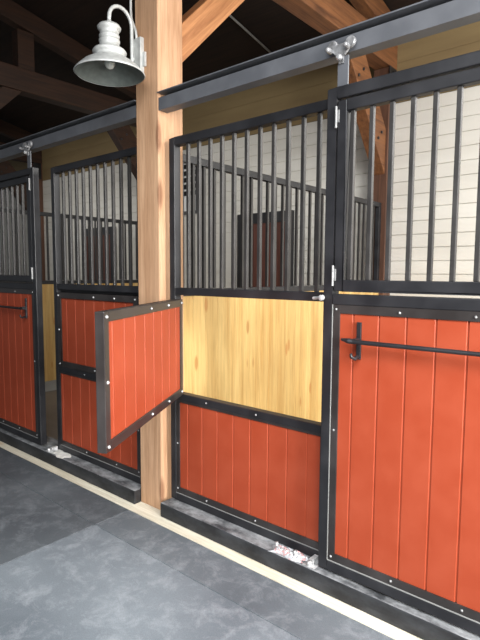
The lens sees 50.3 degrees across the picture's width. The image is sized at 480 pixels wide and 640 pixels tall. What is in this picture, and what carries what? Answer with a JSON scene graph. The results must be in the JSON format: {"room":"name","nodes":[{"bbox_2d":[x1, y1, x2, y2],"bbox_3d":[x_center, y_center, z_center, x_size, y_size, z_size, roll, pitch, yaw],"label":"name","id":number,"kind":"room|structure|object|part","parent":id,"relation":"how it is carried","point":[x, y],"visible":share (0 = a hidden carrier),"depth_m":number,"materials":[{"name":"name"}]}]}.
{"room":"farm building","nodes":[
{"label":"farm building","id":0,"kind":"room"},
{"bbox_2d":[45,390,57,439],"bbox_3d":[-3.816,1.203,3.364,22.000,0.050,16.000,5,7,40],"label":"floor","id":1,"kind":"structure","parent":0,"point":[50,396],"depth_m":5.41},
{"bbox_2d":[32,162,44,280],"bbox_3d":[-3.983,-1.245,10.089,0.200,3.600,0.188,5,7,40],"label":"timber post","id":2,"kind":"object","parent":1,"relation":"on","point":[37,165],"visible":0.28,"depth_m":10.01,"materials":[{"name":"brown wood"}]},
{"bbox_2d":[0,161,26,209],"bbox_3d":[-4.320,-2.474,9.574,0.146,1.072,0.908,5,7,40],"label":"knee brace","id":3,"kind":"object","parent":2,"relation":"attached to","point":[6,167],"visible":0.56,"depth_m":9.52,"materials":[{"name":"brown wood"}]},
{"bbox_2d":[0,472,93,565],"bbox_3d":[-1.944,1.196,3.116,1.827,0.030,1.227,5,7,40],"label":"rubber mat","id":4,"kind":"object","parent":1,"relation":"on","point":[30,522],"visible":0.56,"depth_m":3.02,"materials":[{"name":"grey rubber"}]},
{"bbox_2d":[0,447,128,524],"bbox_3d":[-1.465,1.147,3.677,1.827,0.030,0.246,5,7,40],"label":"rubber mat","id":5,"kind":"object","parent":1,"relation":"on","point":[80,501],"visible":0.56,"depth_m":3.46,"materials":[{"name":"grey rubber"}]},
{"bbox_2d":[0,208,137,391],"bbox_3d":[-2.216,-0.241,6.677,0.100,2.240,2.866,5,7,40],"label":"divider","id":6,"kind":"object","parent":1,"relation":"on","point":[47,285],"visible":0.21,"depth_m":6.51,"materials":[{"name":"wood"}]},
{"bbox_3d":[-2.212,-0.914,6.615,0.050,0.888,2.866,5,7,40],"label":"frame","id":7,"kind":"part","parent":6,"relation":"part of","materials":[{"name":"black metal"}]},
{"bbox_3d":[-2.218,0.139,6.712,0.040,1.227,2.860,5,7,40],"label":"board panel","id":8,"kind":"part","parent":6,"relation":"part of","materials":[{"name":"brown wood"}]},
{"bbox_2d":[0,525,299,639],"bbox_3d":[-0.551,1.311,1.935,1.827,0.030,1.227,5,7,40],"label":"rubber mat","id":9,"kind":"object","parent":1,"relation":"on","point":[90,583],"visible":1,"depth_m":2.30,"materials":[{"name":"grey rubber"}]},
{"bbox_2d":[0,441,422,639],"bbox_3d":[-2.109,1.059,4.590,15.000,0.032,0.308,5,7,40],"label":"trim","id":10,"kind":"structure","parent":1,"relation":"on","point":[141,508],"depth_m":2.65,"materials":[{"name":"beige wood"}]},
{"bbox_2d":[0,428,140,503],"bbox_3d":[-1.893,1.015,4.414,3.390,0.089,0.209,5,7,40],"label":"sill","id":11,"kind":"structure","parent":10,"relation":"on","point":[122,487],"depth_m":3.66,"materials":[{"name":"grey concrete"}]},
{"bbox_2d":[45,446,58,451],"bbox_3d":[-1.455,1.000,3.961,0.064,0.028,0.080,5,7,40],"label":"floor guide","id":12,"kind":"object","parent":11,"relation":"on","point":[54,448],"visible":1,"depth_m":3.95,"materials":[{"name":"metal"}]},
{"bbox_2d":[49,450,70,458],"bbox_3d":[-1.357,1.016,3.877,0.106,0.006,0.230,-5,7,-44],"label":"paper scrap","id":13,"kind":"object","parent":11,"relation":"on","point":[59,453],"visible":1,"depth_m":3.86,"materials":[{"name":"white paper"}]},
{"bbox_2d":[135,0,183,509],"bbox_3d":[-0.489,-0.607,3.136,0.202,3.568,0.195,5,7,40],"label":"timber post","id":14,"kind":"object","parent":10,"relation":"on","point":[159,22],"visible":0.57,"depth_m":3.04,"materials":[{"name":"brown wood"}]},
{"bbox_2d":[0,100,135,162],"bbox_3d":[-1.896,-1.379,4.183,3.382,0.100,0.080,5,7,40],"label":"door track","id":15,"kind":"object","parent":14,"relation":"attached to","point":[124,114],"visible":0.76,"depth_m":3.51,"materials":[{"name":"metal"}]},
{"bbox_2d":[0,141,46,444],"bbox_3d":[-2.093,-0.219,4.371,1.370,2.353,0.112,5,7,40],"label":"sliding door","id":16,"kind":"structure","parent":15,"relation":"hanging from","point":[22,369],"depth_m":4.11,"materials":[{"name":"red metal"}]},
{"bbox_3d":[-2.080,-0.124,4.335,1.048,0.024,0.062,5,7,40],"label":"pull rail","id":17,"kind":"part","parent":16,"relation":"part of","materials":[{"name":"black metal"}]},
{"bbox_2d":[0,176,32,281],"bbox_3d":[-2.073,-0.739,4.336,1.275,0.811,0.052,5,7,40],"label":"grille","id":18,"kind":"object","parent":16,"relation":"attached to","point":[10,182],"depth_m":4.09,"materials":[{"name":"black metal"}]},
{"bbox_3d":[-2.079,0.311,4.438,1.204,1.106,0.018,5,7,40],"label":"board panel","id":19,"kind":"part","parent":16,"relation":"part of","materials":[{"name":"red wood"}]},
{"bbox_3d":[-2.085,0.311,4.431,1.272,1.181,0.012,5,7,40],"label":"trim","id":20,"kind":"part","parent":16,"relation":"part of","materials":[{"name":"black metal"}]},
{"bbox_2d":[50,146,140,483],"bbox_3d":[-1.003,-0.029,3.568,1.055,2.153,0.062,5,7,40],"label":"panel","id":21,"kind":"object","parent":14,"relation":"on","point":[75,305],"visible":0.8,"depth_m":3.65,"materials":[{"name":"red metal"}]},
{"bbox_3d":[-1.002,0.099,3.582,0.873,0.476,0.022,5,7,40],"label":"board panel","id":22,"kind":"part","parent":21,"relation":"part of","materials":[{"name":"red wood"}]},
{"bbox_3d":[-1.004,0.100,3.579,0.957,0.565,0.040,5,7,40],"label":"feed door","id":23,"kind":"part","parent":21,"relation":"part of","materials":[{"name":"red wood"}]},
{"bbox_3d":[-1.014,0.696,3.640,0.923,0.525,0.018,5,7,40],"label":"board panel","id":24,"kind":"part","parent":21,"relation":"part of","materials":[{"name":"red wood"}]},
{"bbox_3d":[-1.013,0.710,3.629,0.965,0.578,0.013,5,7,40],"label":"trim","id":25,"kind":"part","parent":21,"relation":"part of","materials":[{"name":"black metal"}]},
{"bbox_2d":[73,0,146,86],"bbox_3d":[-0.728,-1.876,2.837,0.393,0.988,0.401,5,7,40],"label":"lamp","id":26,"kind":"object","parent":14,"relation":"attached to","point":[108,65],"visible":1,"depth_m":2.93,"materials":[{"name":"metal"}]},
{"bbox_3d":[-0.733,-1.462,2.872,0.060,0.102,0.060,5,7,40],"label":"bulb","id":27,"kind":"part","parent":26,"relation":"part of","materials":[{"name":"white glass"}]},
{"bbox_3d":[-0.678,-1.626,2.933,0.032,0.334,0.217,4,6,35],"label":"gooseneck arm","id":28,"kind":"part","parent":26,"relation":"part of","materials":[{"name":"metal"}]},
{"bbox_3d":[-0.556,-1.520,2.976,0.020,0.080,0.014,5,7,40],"label":"plate","id":29,"kind":"part","parent":26,"relation":"part of","materials":[{"name":"metal"}]},
{"bbox_2d":[157,0,479,112],"bbox_3d":[1.579,-1.090,1.239,5.331,0.100,0.080,5,7,40],"label":"door track","id":30,"kind":"object","parent":14,"relation":"attached to","point":[424,18],"visible":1,"depth_m":2.24,"materials":[{"name":"metal"}]},
{"bbox_2d":[318,35,479,635],"bbox_3d":[0.888,0.029,1.846,1.373,2.353,0.112,5,7,40],"label":"sliding door","id":31,"kind":"structure","parent":30,"relation":"hanging from","point":[399,499],"depth_m":2.09,"materials":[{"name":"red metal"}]},
{"bbox_3d":[0.897,0.558,1.905,1.272,1.181,0.012,5,7,40],"label":"trim","id":32,"kind":"part","parent":31,"relation":"part of","materials":[{"name":"black metal"}]},
{"bbox_2d":[331,67,479,295],"bbox_3d":[0.902,-0.492,1.816,1.275,0.813,0.052,5,7,40],"label":"grille","id":33,"kind":"object","parent":31,"relation":"attached to","point":[345,107],"depth_m":2.05,"materials":[{"name":"black metal"}]},
{"bbox_3d":[0.902,0.559,1.912,1.204,1.106,0.018,5,7,40],"label":"board panel","id":34,"kind":"part","parent":31,"relation":"part of","materials":[{"name":"red wood"}]},
{"bbox_3d":[0.843,0.119,1.859,1.048,0.024,0.062,5,7,40],"label":"pull rail","id":35,"kind":"part","parent":31,"relation":"part of","materials":[{"name":"black metal"}]},
{"bbox_2d":[273,0,397,69],"bbox_3d":[0.252,-2.591,3.810,0.180,0.260,4.048,5,7,40],"label":"tie beam","id":36,"kind":"structure","parent":14,"relation":"on","point":[325,16],"depth_m":4.35,"materials":[{"name":"brown wood"}]},
{"bbox_2d":[182,0,243,61],"bbox_3d":[-0.138,-1.995,3.409,0.140,0.857,0.855,5,7,40],"label":"knee brace","id":37,"kind":"object","parent":36,"relation":"hanging from","point":[205,16],"visible":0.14,"depth_m":3.21,"materials":[{"name":"brown wood"}]},
{"bbox_2d":[160,497,479,639],"bbox_3d":[1.597,1.304,1.458,5.285,0.089,0.209,5,7,40],"label":"sill","id":38,"kind":"structure","parent":10,"relation":"on","point":[423,625],"depth_m":2.37,"materials":[{"name":"grey concrete"}]},
{"bbox_2d":[95,99,338,556],"bbox_3d":[-0.276,0.085,2.365,1.105,2.153,0.961,5,7,40],"label":"panel","id":39,"kind":"object","parent":38,"relation":"on","point":[256,470],"visible":0.93,"depth_m":2.62,"materials":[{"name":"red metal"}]},
{"bbox_3d":[-0.447,0.203,2.483,0.040,0.564,1.020,1,5,11],"label":"feed door","id":40,"kind":"part","parent":39,"relation":"part of","materials":[{"name":"red wood"}]},
{"bbox_3d":[-0.444,0.203,2.483,0.022,0.476,0.936,1,5,11],"label":"board panel","id":41,"kind":"part","parent":39,"relation":"part of","materials":[{"name":"red wood"}]},
{"bbox_3d":[0.005,0.795,2.766,1.015,0.578,0.013,5,7,40],"label":"trim","id":42,"kind":"part","parent":39,"relation":"part of","materials":[{"name":"black metal"}]},
{"bbox_3d":[0.017,0.781,2.765,0.973,0.525,0.018,5,7,40],"label":"board panel","id":43,"kind":"part","parent":39,"relation":"part of","materials":[{"name":"red wood"}]},
{"bbox_3d":[0.019,0.055,2.710,1.105,2.153,0.050,5,7,40],"label":"frame","id":44,"kind":"part","parent":39,"relation":"part of","materials":[{"name":"black metal"}]},
{"bbox_2d":[270,544,308,562],"bbox_3d":[0.240,1.140,2.512,0.218,0.024,0.090,5,7,40],"label":"packet","id":45,"kind":"object","parent":38,"relation":"on","point":[301,557],"visible":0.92,"depth_m":2.49,"materials":[{"name":"white plastic"}]},
{"bbox_2d":[274,541,298,555],"bbox_3d":[0.229,1.133,2.521,0.140,0.033,0.023,5,7,40],"label":"fitting","id":46,"kind":"object","parent":45,"relation":"in","point":[294,552],"visible":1,"depth_m":2.52,"materials":[{"name":"metal"}]},
{"bbox_2d":[302,554,317,569],"bbox_3d":[0.346,1.149,2.435,0.064,0.028,0.080,5,7,40],"label":"floor guide","id":47,"kind":"object","parent":38,"relation":"on","point":[312,563],"visible":0.89,"depth_m":2.42,"materials":[{"name":"metal"}]},
{"bbox_3d":[-3.230,-0.834,5.459,0.202,3.568,0.195,5,7,40],"label":"timber post","id":48,"kind":"object","parent":10,"relation":"on","visible":0},
{"bbox_2d":[0,61,136,126],"bbox_3d":[-2.490,-2.818,6.133,0.180,0.260,4.048,5,7,40],"label":"tie beam","id":49,"kind":"structure","parent":48,"relation":"on","point":[33,85],"depth_m":6.27,"materials":[{"name":"brown wood"}]},
{"bbox_2d":[0,86,21,108],"bbox_3d":[-2.879,-2.223,5.731,0.140,0.857,0.855,5,7,40],"label":"knee brace","id":50,"kind":"object","parent":49,"relation":"hanging from","point":[7,94],"visible":1,"depth_m":5.84,"materials":[{"name":"brown wood"}]},
{"bbox_2d":[12,28,34,71],"bbox_3d":[-2.555,-3.159,6.022,0.140,0.437,0.200,5,7,40],"label":"strut","id":51,"kind":"object","parent":49,"relation":"on","point":[22,41],"visible":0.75,"depth_m":5.96,"materials":[{"name":"brown wood"}]},
{"bbox_3d":[-5.972,-1.062,7.781,0.202,3.568,0.195,5,7,40],"label":"timber post","id":52,"kind":"object","parent":10,"relation":"on","visible":0},
{"bbox_2d":[0,142,41,163],"bbox_3d":[-5.231,-3.046,8.455,0.180,0.260,4.048,5,7,40],"label":"tie beam","id":53,"kind":"structure","parent":52,"relation":"on","point":[36,157],"depth_m":9.80,"materials":[{"name":"brown wood"}]},
{"bbox_2d":[96,510,393,639],"bbox_3d":[-0.072,1.263,2.496,1.827,0.030,0.246,5,7,40],"label":"rubber mat","id":54,"kind":"object","parent":1,"relation":"on","point":[304,618],"visible":0.77,"depth_m":2.42,"materials":[{"name":"grey rubber"}]},
{"bbox_2d":[183,154,380,421],"bbox_3d":[0.525,-0.013,4.355,0.100,2.240,2.866,5,7,40],"label":"divider","id":55,"kind":"object","parent":1,"relation":"on","point":[266,354],"visible":0.35,"depth_m":3.88,"materials":[{"name":"wood"}]},
{"bbox_3d":[0.523,0.367,4.389,0.040,1.227,2.860,5,7,40],"label":"board panel","id":56,"kind":"part","parent":55,"relation":"part of","materials":[{"name":"yellow wood"}]},
{"bbox_3d":[0.529,-0.686,4.293,0.050,0.888,2.866,5,7,40],"label":"frame","id":57,"kind":"part","parent":55,"relation":"part of","materials":[{"name":"black metal"}]},
{"bbox_2d":[372,65,396,294],"bbox_3d":[1.500,-0.790,5.444,0.200,3.600,0.188,5,7,40],"label":"timber post","id":58,"kind":"object","parent":1,"relation":"on","point":[380,181],"visible":0.23,"depth_m":5.32,"materials":[{"name":"brown wood"}]},
{"bbox_2d":[349,55,385,174],"bbox_3d":[1.163,-2.019,4.929,0.146,1.072,0.908,5,7,40],"label":"knee brace","id":59,"kind":"object","parent":58,"relation":"attached to","point":[359,70],"visible":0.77,"depth_m":5.07,"materials":[{"name":"brown wood"}]},
{"bbox_3d":[-1.242,-1.018,7.766,0.200,3.600,0.188,5,7,40],"label":"timber post","id":60,"kind":"object","parent":1,"relation":"on","visible":0},
{"bbox_2d":[107,125,136,178],"bbox_3d":[-1.579,-2.246,7.252,0.146,1.072,0.908,5,7,40],"label":"knee brace","id":61,"kind":"object","parent":60,"relation":"attached to","point":[123,137],"visible":0.34,"depth_m":7.13,"materials":[{"name":"brown wood"}]},
{"bbox_2d":[0,0,422,142],"bbox_3d":[-4.821,-3.617,2.093,19.500,1.530,13.400,5,7,40],"label":"ceiling","id":62,"kind":"structure","parent":0,"point":[275,27],"depth_m":6.20,"materials":[{"name":"black wood"}]},
{"bbox_2d":[0,119,32,139],"bbox_3d":[-6.071,-3.913,7.379,0.130,1.590,6.683,5,7,40],"label":"rafter","id":63,"kind":"object","parent":62,"relation":"attached to","point":[7,129],"visible":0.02,"depth_m":9.50,"materials":[{"name":"brown wood"}]},
{"bbox_2d":[0,0,135,99],"bbox_3d":[-3.329,-3.685,5.056,0.130,1.590,6.683,5,7,40],"label":"rafter","id":64,"kind":"object","parent":62,"relation":"attached to","point":[12,14],"visible":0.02,"depth_m":6.17,"materials":[{"name":"brown wood"}]},
{"bbox_2d":[229,14,271,52],"bbox_3d":[-0.232,-3.359,5.443,0.024,0.438,2.005,5,7,40],"label":"conduit","id":65,"kind":"object","parent":62,"relation":"attached to","point":[230,15],"visible":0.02,"depth_m":5.85,"materials":[{"name":"metal"}]},
{"bbox_2d":[349,0,390,18],"bbox_3d":[-0.588,-3.458,2.734,0.130,1.590,6.683,5,7,40],"label":"rafter","id":66,"kind":"object","parent":62,"relation":"attached to","point":[369,9],"visible":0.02,"depth_m":4.90,"materials":[{"name":"brown wood"}]},
{"bbox_2d":[0,85,479,297],"bbox_3d":[-0.555,-0.820,7.403,19.500,3.280,0.120,5,7,40],"label":"wall","id":67,"kind":"structure","parent":0,"point":[470,143],"depth_m":5.45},
{"bbox_2d":[86,226,116,279],"bbox_3d":[-2.434,-0.476,8.916,0.870,2.240,0.060,5,7,40],"label":"door","id":68,"kind":"structure","parent":67,"relation":"in","point":[110,228],"depth_m":8.74,"materials":[{"name":"brown wood"}]},
{"bbox_2d":[184,164,196,214],"bbox_3d":[-0.750,-1.917,7.360,0.440,0.770,0.048,5,7,40],"label":"window","id":69,"kind":"structure","parent":67,"relation":"in","point":[184,164],"depth_m":7.35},
{"bbox_2d":[8,21,479,180],"bbox_3d":[-0.543,-2.936,7.209,19.500,0.970,0.120,5,7,40],"label":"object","id":70,"kind":"structure","parent":67,"relation":"attached to","point":[312,86],"depth_m":6.36,"materials":[{"name":"brown wood"}]},
{"bbox_2d":[237,210,293,287],"bbox_3d":[0.308,-0.249,6.593,0.870,2.240,0.060,5,7,40],"label":"door","id":71,"kind":"structure","parent":67,"relation":"in","point":[254,270],"depth_m":6.50,"materials":[{"name":"brown wood"}]}
]}

